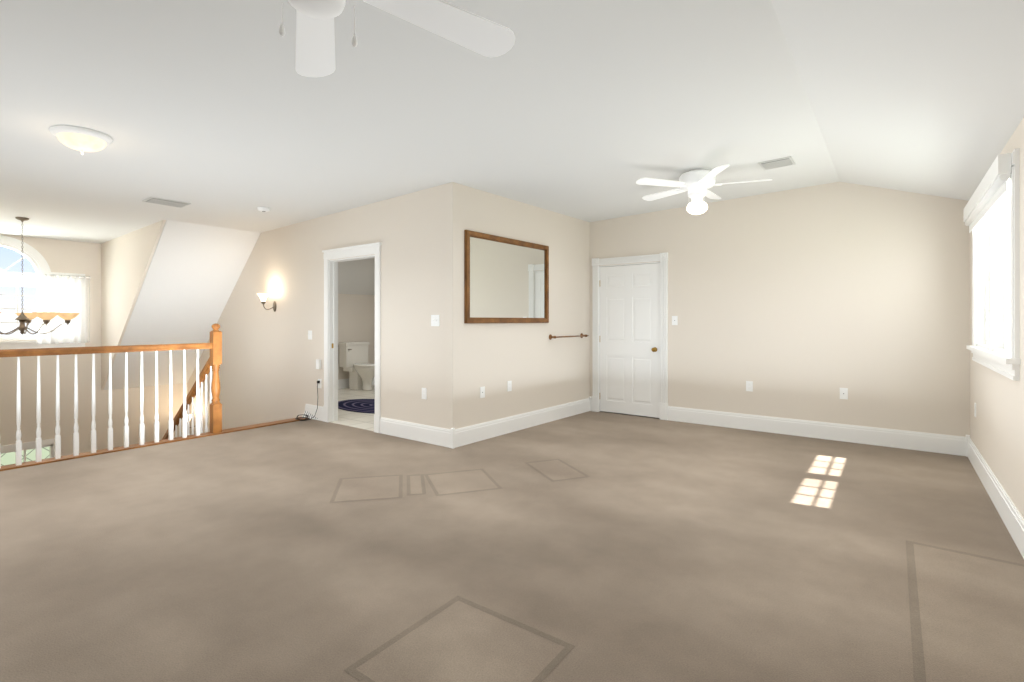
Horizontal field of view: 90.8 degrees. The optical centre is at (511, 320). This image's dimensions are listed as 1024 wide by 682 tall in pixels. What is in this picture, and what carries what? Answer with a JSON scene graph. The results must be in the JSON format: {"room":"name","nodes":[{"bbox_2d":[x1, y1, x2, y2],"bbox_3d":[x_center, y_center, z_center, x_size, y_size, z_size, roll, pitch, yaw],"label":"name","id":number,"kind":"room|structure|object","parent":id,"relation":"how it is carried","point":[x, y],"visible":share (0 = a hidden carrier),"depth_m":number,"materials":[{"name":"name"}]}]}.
{"room":"empty loft room","nodes":[
{"label":"empty loft room","id":0,"kind":"room"},
{"bbox_2d":[0,197,163,243],"bbox_3d":[-6.244,-1.565,6.270,2.720,0.711,2.500,0,0,37],"label":"ceiling","id":1,"kind":"structure","parent":0,"point":[57,222],"depth_m":6.48,"materials":[{"name":"white paint"}]},
{"bbox_2d":[0,217,79,334],"bbox_3d":[-5.970,-0.544,6.210,1.067,1.432,1.036,0,0,37],"label":"chandelier","id":2,"kind":"object","parent":1,"relation":"hanging from","point":[27,318],"visible":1,"depth_m":6.17,"materials":[{"name":"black metal"}]},
{"bbox_2d":[0,234,187,455],"bbox_3d":[-6.072,1.080,8.658,0.120,6.000,6.520,0,0,37],"label":"wall","id":3,"kind":"structure","parent":0,"point":[62,256],"depth_m":7.76,"materials":[{"name":"beige paint"}]},
{"bbox_2d":[1,438,54,465],"bbox_3d":[-7.245,1.980,7.087,0.138,0.440,1.360,0,0,37],"label":"window","id":4,"kind":"structure","parent":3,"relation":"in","point":[8,454],"depth_m":7.33,"materials":[{"name":"white"}]},
{"bbox_2d":[0,234,87,349],"bbox_3d":[-7.230,-0.412,7.076,0.175,1.645,2.000,0,0,37],"label":"window","id":5,"kind":"structure","parent":3,"relation":"in","point":[35,258],"depth_m":7.43,"materials":[{"name":"white"}]},
{"bbox_2d":[0,272,90,343],"bbox_3d":[-7.120,-0.170,6.993,0.036,1.020,2.040,0,0,37],"label":"window curtain","id":6,"kind":"object","parent":5,"relation":"hanging from","point":[41,275],"visible":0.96,"depth_m":7.52,"materials":[{"name":"white fabric"}]},
{"bbox_2d":[101,220,165,389],"bbox_3d":[-5.453,-0.099,7.220,2.600,2.412,0.030,0,0,37],"label":"wall","id":7,"kind":"structure","parent":0,"point":[126,259],"depth_m":7.41,"materials":[{"name":"beige paint"}]},
{"bbox_2d":[104,220,374,389],"bbox_3d":[-4.282,-0.351,8.874,2.720,3.137,4.020,0,0,37],"label":"ceiling","id":8,"kind":"structure","parent":0,"point":[193,274],"depth_m":7.58,"materials":[{"name":"white paint"}]},
{"bbox_2d":[188,182,452,434],"bbox_3d":[-3.142,1.180,7.075,6.466,5.800,0.120,0,0,37],"label":"wall","id":9,"kind":"structure","parent":0,"point":[269,371],"depth_m":6.42,"materials":[{"name":"beige paint"}]},
{"bbox_2d":[0,417,304,470],"bbox_3d":[-3.752,1.443,5.207,0.160,0.354,3.600,0,0,37],"label":"trim","id":10,"kind":"structure","parent":9,"relation":"attached to","point":[68,457],"depth_m":5.12,"materials":[{"name":"brown wood"}]},
{"bbox_2d":[258,293,276,311],"bbox_3d":[-3.438,-0.248,7.069,0.164,0.247,0.247,0,0,37],"label":"wall sconce","id":11,"kind":"object","parent":9,"relation":"attached to","point":[263,297],"depth_m":7.02,"materials":[{"name":"white glass"}]},
{"bbox_2d":[308,330,311,339],"bbox_3d":[-2.649,0.190,6.621,0.085,0.118,0.012,0,0,37],"label":"light switch","id":12,"kind":"object","parent":9,"relation":"attached to","point":[309,332],"depth_m":6.62,"materials":[{"name":"white plastic"}]},
{"bbox_2d":[305,404,322,420],"bbox_3d":[-2.558,1.190,6.549,0.432,0.180,0.018,0,0,37],"label":"baseboard","id":13,"kind":"structure","parent":9,"relation":"attached to","point":[311,409],"depth_m":6.52,"materials":[{"name":"white wood"}]},
{"bbox_2d":[316,359,320,368],"bbox_3d":[-2.482,0.560,6.478,0.070,0.120,0.027,0,0,37],"label":"outlet","id":14,"kind":"object","parent":9,"relation":"attached to","point":[318,362],"depth_m":6.46,"materials":[{"name":"white plastic"}]},
{"bbox_2d":[318,379,321,387],"bbox_3d":[-2.472,0.810,6.491,0.072,0.118,0.008,0,0,37],"label":"outlet","id":15,"kind":"object","parent":9,"relation":"attached to","point":[319,384],"depth_m":6.47,"materials":[{"name":"white plastic"}]},
{"bbox_2d":[322,242,381,432],"bbox_3d":[-1.910,0.196,6.127,1.135,2.168,0.156,0,0,37],"label":"door frame","id":16,"kind":"structure","parent":9,"relation":"attached to","point":[330,410],"depth_m":6.36,"materials":[{"name":"white wood"}]},
{"bbox_2d":[380,417,448,446],"bbox_3d":[-1.053,1.180,5.412,1.117,0.200,0.030,0,0,37],"label":"baseboard","id":17,"kind":"structure","parent":9,"relation":"attached to","point":[439,436],"depth_m":5.39,"materials":[{"name":"white wood"}]},
{"bbox_2d":[422,388,426,398],"bbox_3d":[-0.927,0.770,5.326,0.072,0.118,0.008,0,0,37],"label":"outlet","id":18,"kind":"object","parent":9,"relation":"attached to","point":[424,390],"depth_m":5.32,"materials":[{"name":"white plastic"}]},
{"bbox_2d":[431,315,439,325],"bbox_3d":[-0.797,0.000,5.224,0.118,0.118,0.015,0,0,37],"label":"light switch","id":19,"kind":"object","parent":9,"relation":"attached to","point":[435,320],"depth_m":5.22,"materials":[{"name":"white plastic"}]},
{"bbox_2d":[331,385,374,430],"bbox_3d":[-2.329,1.428,8.153,6.466,0.304,2.820,0,0,37],"label":"floor","id":20,"kind":"structure","parent":0,"point":[365,421],"depth_m":6.86,"materials":[{"name":"beige tile"}]},
{"bbox_2d":[338,399,374,413],"bbox_3d":[-2.023,1.268,7.535,1.600,0.014,1.000,0,0,37],"label":"bath mat","id":21,"kind":"object","parent":20,"relation":"on","point":[361,405],"visible":0.33,"depth_m":7.50,"materials":[{"name":"blue fabric"}]},
{"bbox_2d":[338,342,374,390],"bbox_3d":[-2.747,0.841,9.333,0.827,0.868,0.511,0,0,37],"label":"toilet","id":22,"kind":"object","parent":20,"relation":"on","point":[353,358],"visible":0.83,"depth_m":9.29,"materials":[{"name":"white ceramic"}]},
{"bbox_2d":[338,294,374,379],"bbox_3d":[-3.561,0.305,9.082,0.120,1.950,2.580,0,0,37],"label":"wall","id":23,"kind":"structure","parent":0,"point":[356,317],"depth_m":9.73,"materials":[{"name":"beige paint"}]},
{"bbox_2d":[338,378,372,388],"bbox_3d":[-3.518,1.190,9.025,0.018,0.180,2.540,0,0,37],"label":"baseboard","id":24,"kind":"structure","parent":23,"relation":"attached to","point":[342,383],"depth_m":9.48,"materials":[{"name":"white wood"}]},
{"bbox_2d":[0,411,1023,681],"bbox_3d":[-1.165,1.430,3.007,6.880,0.300,9.640,0,0,37],"label":"floor","id":25,"kind":"structure","parent":0,"point":[650,549],"depth_m":2.81,"materials":[{"name":"beige carpet"}]},
{"bbox_2d":[295,381,319,420],"bbox_3d":[-2.618,1.017,6.426,0.180,0.490,0.271,0,0,37],"label":"coil","id":26,"kind":"object","parent":25,"relation":"on","point":[305,419],"visible":1,"depth_m":6.44,"materials":[{"name":"black plastic"}]},
{"bbox_2d":[303,411,318,419],"bbox_3d":[-2.589,1.229,6.572,0.340,0.103,0.062,0,0,29],"label":"floor vent","id":27,"kind":"object","parent":25,"relation":"in","point":[309,414],"visible":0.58,"depth_m":6.58,"materials":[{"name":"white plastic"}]},
{"bbox_2d":[330,459,1023,681],"bbox_3d":[0.336,1.279,2.938,4.159,0.001,2.888,0,0,37],"label":"rug","id":28,"kind":"object","parent":25,"relation":"on","point":[967,617],"depth_m":2.08,"materials":[{"name":"beige carpet"}]},
{"bbox_2d":[0,0,1023,232],"bbox_3d":[-1.652,-1.503,3.374,8.100,0.833,9.640,0,0,37],"label":"ceiling","id":29,"kind":"structure","parent":0,"point":[221,113],"depth_m":3.24,"materials":[{"name":"white paint"}]},
{"bbox_2d":[49,125,112,154],"bbox_3d":[-3.148,-1.289,3.699,0.356,0.150,0.356,0,0,37],"label":"flush-mount light","id":30,"kind":"object","parent":29,"relation":"attached to","point":[82,140],"visible":0.98,"depth_m":3.61,"materials":[{"name":"white glass"}]},
{"bbox_2d":[142,197,190,207],"bbox_3d":[-3.821,-1.306,5.597,0.270,0.025,0.380,0,0,37],"label":"ceiling vent","id":31,"kind":"object","parent":29,"relation":"in","point":[166,202],"visible":1,"depth_m":5.56,"materials":[{"name":"white metal"}]},
{"bbox_2d":[257,207,269,211],"bbox_3d":[-2.930,-1.308,5.965,0.136,0.044,0.136,0,0,37],"label":"smoke detector","id":32,"kind":"object","parent":29,"relation":"attached to","point":[264,209],"visible":0.98,"depth_m":5.92,"materials":[{"name":"white plastic"}]},
{"bbox_2d":[279,0,514,76],"bbox_3d":[-0.504,-1.124,1.395,1.305,0.686,1.336,0,0,37],"label":"ceiling fan","id":33,"kind":"object","parent":29,"relation":"hanging from","point":[315,45],"visible":1,"depth_m":1.71,"materials":[{"name":"white plastic"}]},
{"bbox_2d":[636,164,772,214],"bbox_3d":[1.835,-1.246,4.960,1.263,0.429,1.209,0,0,37],"label":"ceiling fan","id":34,"kind":"object","parent":29,"relation":"attached to","point":[696,184],"visible":1,"depth_m":4.83,"materials":[{"name":"white plastic"}]},
{"bbox_2d":[758,156,795,169],"bbox_3d":[2.473,-1.462,4.710,0.270,0.025,0.270,0,0,37],"label":"ceiling vent","id":35,"kind":"object","parent":29,"relation":"in","point":[778,163],"visible":1,"depth_m":4.68,"materials":[{"name":"white metal"}]},
{"bbox_2d":[453,182,589,428],"bbox_3d":[0.229,-0.070,6.196,0.216,3.300,2.752,0,0,37],"label":"wall","id":36,"kind":"structure","parent":0,"point":[536,365],"depth_m":5.99,"materials":[{"name":"beige paint"}]},
{"bbox_2d":[480,386,484,397],"bbox_3d":[-0.317,0.770,5.421,0.008,0.118,0.072,0,0,40],"label":"outlet","id":37,"kind":"object","parent":36,"relation":"attached to","point":[482,389],"depth_m":5.42,"materials":[{"name":"white plastic"}]},
{"bbox_2d":[464,230,548,322],"bbox_3d":[-0.012,-0.453,5.776,0.082,0.965,1.486,0,0,37],"label":"wall mirror","id":38,"kind":"object","parent":36,"relation":"attached to","point":[506,280],"visible":0.96,"depth_m":5.69,"materials":[{"name":"brown wood"}]},
{"bbox_2d":[507,381,511,391],"bbox_3d":[-0.029,0.750,5.776,0.009,0.118,0.072,0,0,40],"label":"outlet","id":39,"kind":"object","parent":36,"relation":"attached to","point":[509,383],"depth_m":5.77,"materials":[{"name":"white plastic"}]},
{"bbox_2d":[449,397,591,448],"bbox_3d":[0.253,1.180,6.117,0.118,0.200,2.728,0,0,37],"label":"baseboard","id":40,"kind":"structure","parent":36,"relation":"attached to","point":[459,437],"depth_m":5.82,"materials":[{"name":"white wood"}]},
{"bbox_2d":[549,333,588,339],"bbox_3d":[0.759,0.210,6.686,0.117,0.068,0.880,0,0,37],"label":"bar","id":41,"kind":"object","parent":36,"relation":"attached to","point":[581,335],"visible":1,"depth_m":6.57,"materials":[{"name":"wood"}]},
{"bbox_2d":[590,182,969,436],"bbox_3d":[0.144,-0.070,8.018,10.580,3.300,0.180,0,0,37],"label":"wall","id":42,"kind":"structure","parent":0,"point":[806,303],"depth_m":5.49,"materials":[{"name":"beige paint"}]},
{"bbox_2d":[600,263,659,417],"bbox_3d":[1.568,0.261,6.827,0.882,2.019,0.105,0,0,37],"label":"closet door","id":43,"kind":"structure","parent":42,"relation":"in","point":[630,339],"depth_m":6.82,"materials":[{"name":"white wood"}]},
{"bbox_2d":[592,252,667,419],"bbox_3d":[1.601,0.203,6.860,1.087,2.155,0.156,0,0,37],"label":"door frame","id":44,"kind":"structure","parent":42,"relation":"attached to","point":[662,258],"depth_m":6.74,"materials":[{"name":"white wood"}]},
{"bbox_2d":[672,316,677,324],"bbox_3d":[2.076,0.000,6.444,0.072,0.118,0.007,0,0,37],"label":"light switch","id":45,"kind":"object","parent":42,"relation":"attached to","point":[674,318],"depth_m":6.44,"materials":[{"name":"white plastic"}]},
{"bbox_2d":[746,381,752,391],"bbox_3d":[2.779,0.770,5.915,0.072,0.118,0.008,0,0,37],"label":"outlet","id":46,"kind":"object","parent":42,"relation":"attached to","point":[749,384],"depth_m":5.91,"materials":[{"name":"white plastic"}]},
{"bbox_2d":[668,406,964,455],"bbox_3d":[3.139,1.180,5.632,2.845,0.200,0.030,0,0,37],"label":"baseboard","id":47,"kind":"structure","parent":42,"relation":"attached to","point":[912,440],"depth_m":5.43,"materials":[{"name":"white wood"}]},
{"bbox_2d":[840,388,847,398],"bbox_3d":[3.518,0.775,5.358,0.072,0.118,0.007,0,0,37],"label":"outlet","id":48,"kind":"object","parent":42,"relation":"attached to","point":[843,391],"depth_m":5.35,"materials":[{"name":"white plastic"}]},
{"bbox_2d":[970,117,1023,518],"bbox_3d":[1.534,-0.070,0.973,0.120,3.300,9.640,0,0,37],"label":"wall","id":49,"kind":"structure","parent":0,"point":[997,430],"depth_m":3.25,"materials":[{"name":"beige paint"}]},
{"bbox_2d":[963,148,1020,380],"bbox_3d":[3.486,-0.320,3.634,0.205,1.330,1.950,0,0,37],"label":"window","id":50,"kind":"structure","parent":49,"relation":"in","point":[991,214],"depth_m":3.58,"materials":[{"name":"white"}]},
{"bbox_2d":[965,435,1023,557],"bbox_3d":[1.476,1.180,1.017,0.030,0.200,9.402,0,0,37],"label":"baseboard","id":51,"kind":"structure","parent":49,"relation":"attached to","point":[1004,505],"depth_m":3.36,"materials":[{"name":"white wood"}]},
{"bbox_3d":[-4.381,2.779,7.176,3.275,2.602,1.210,0,0,37],"label":"stair steps","id":52,"kind":"structure","parent":0,"visible":0},
{"bbox_2d":[0,323,221,467],"bbox_3d":[-5.434,2.057,5.783,3.492,4.047,2.496,0,0,37],"label":"railing","id":53,"kind":"object","parent":52,"relation":"on","point":[214,360],"depth_m":5.14,"materials":[{"name":"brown wood"}]}
]}

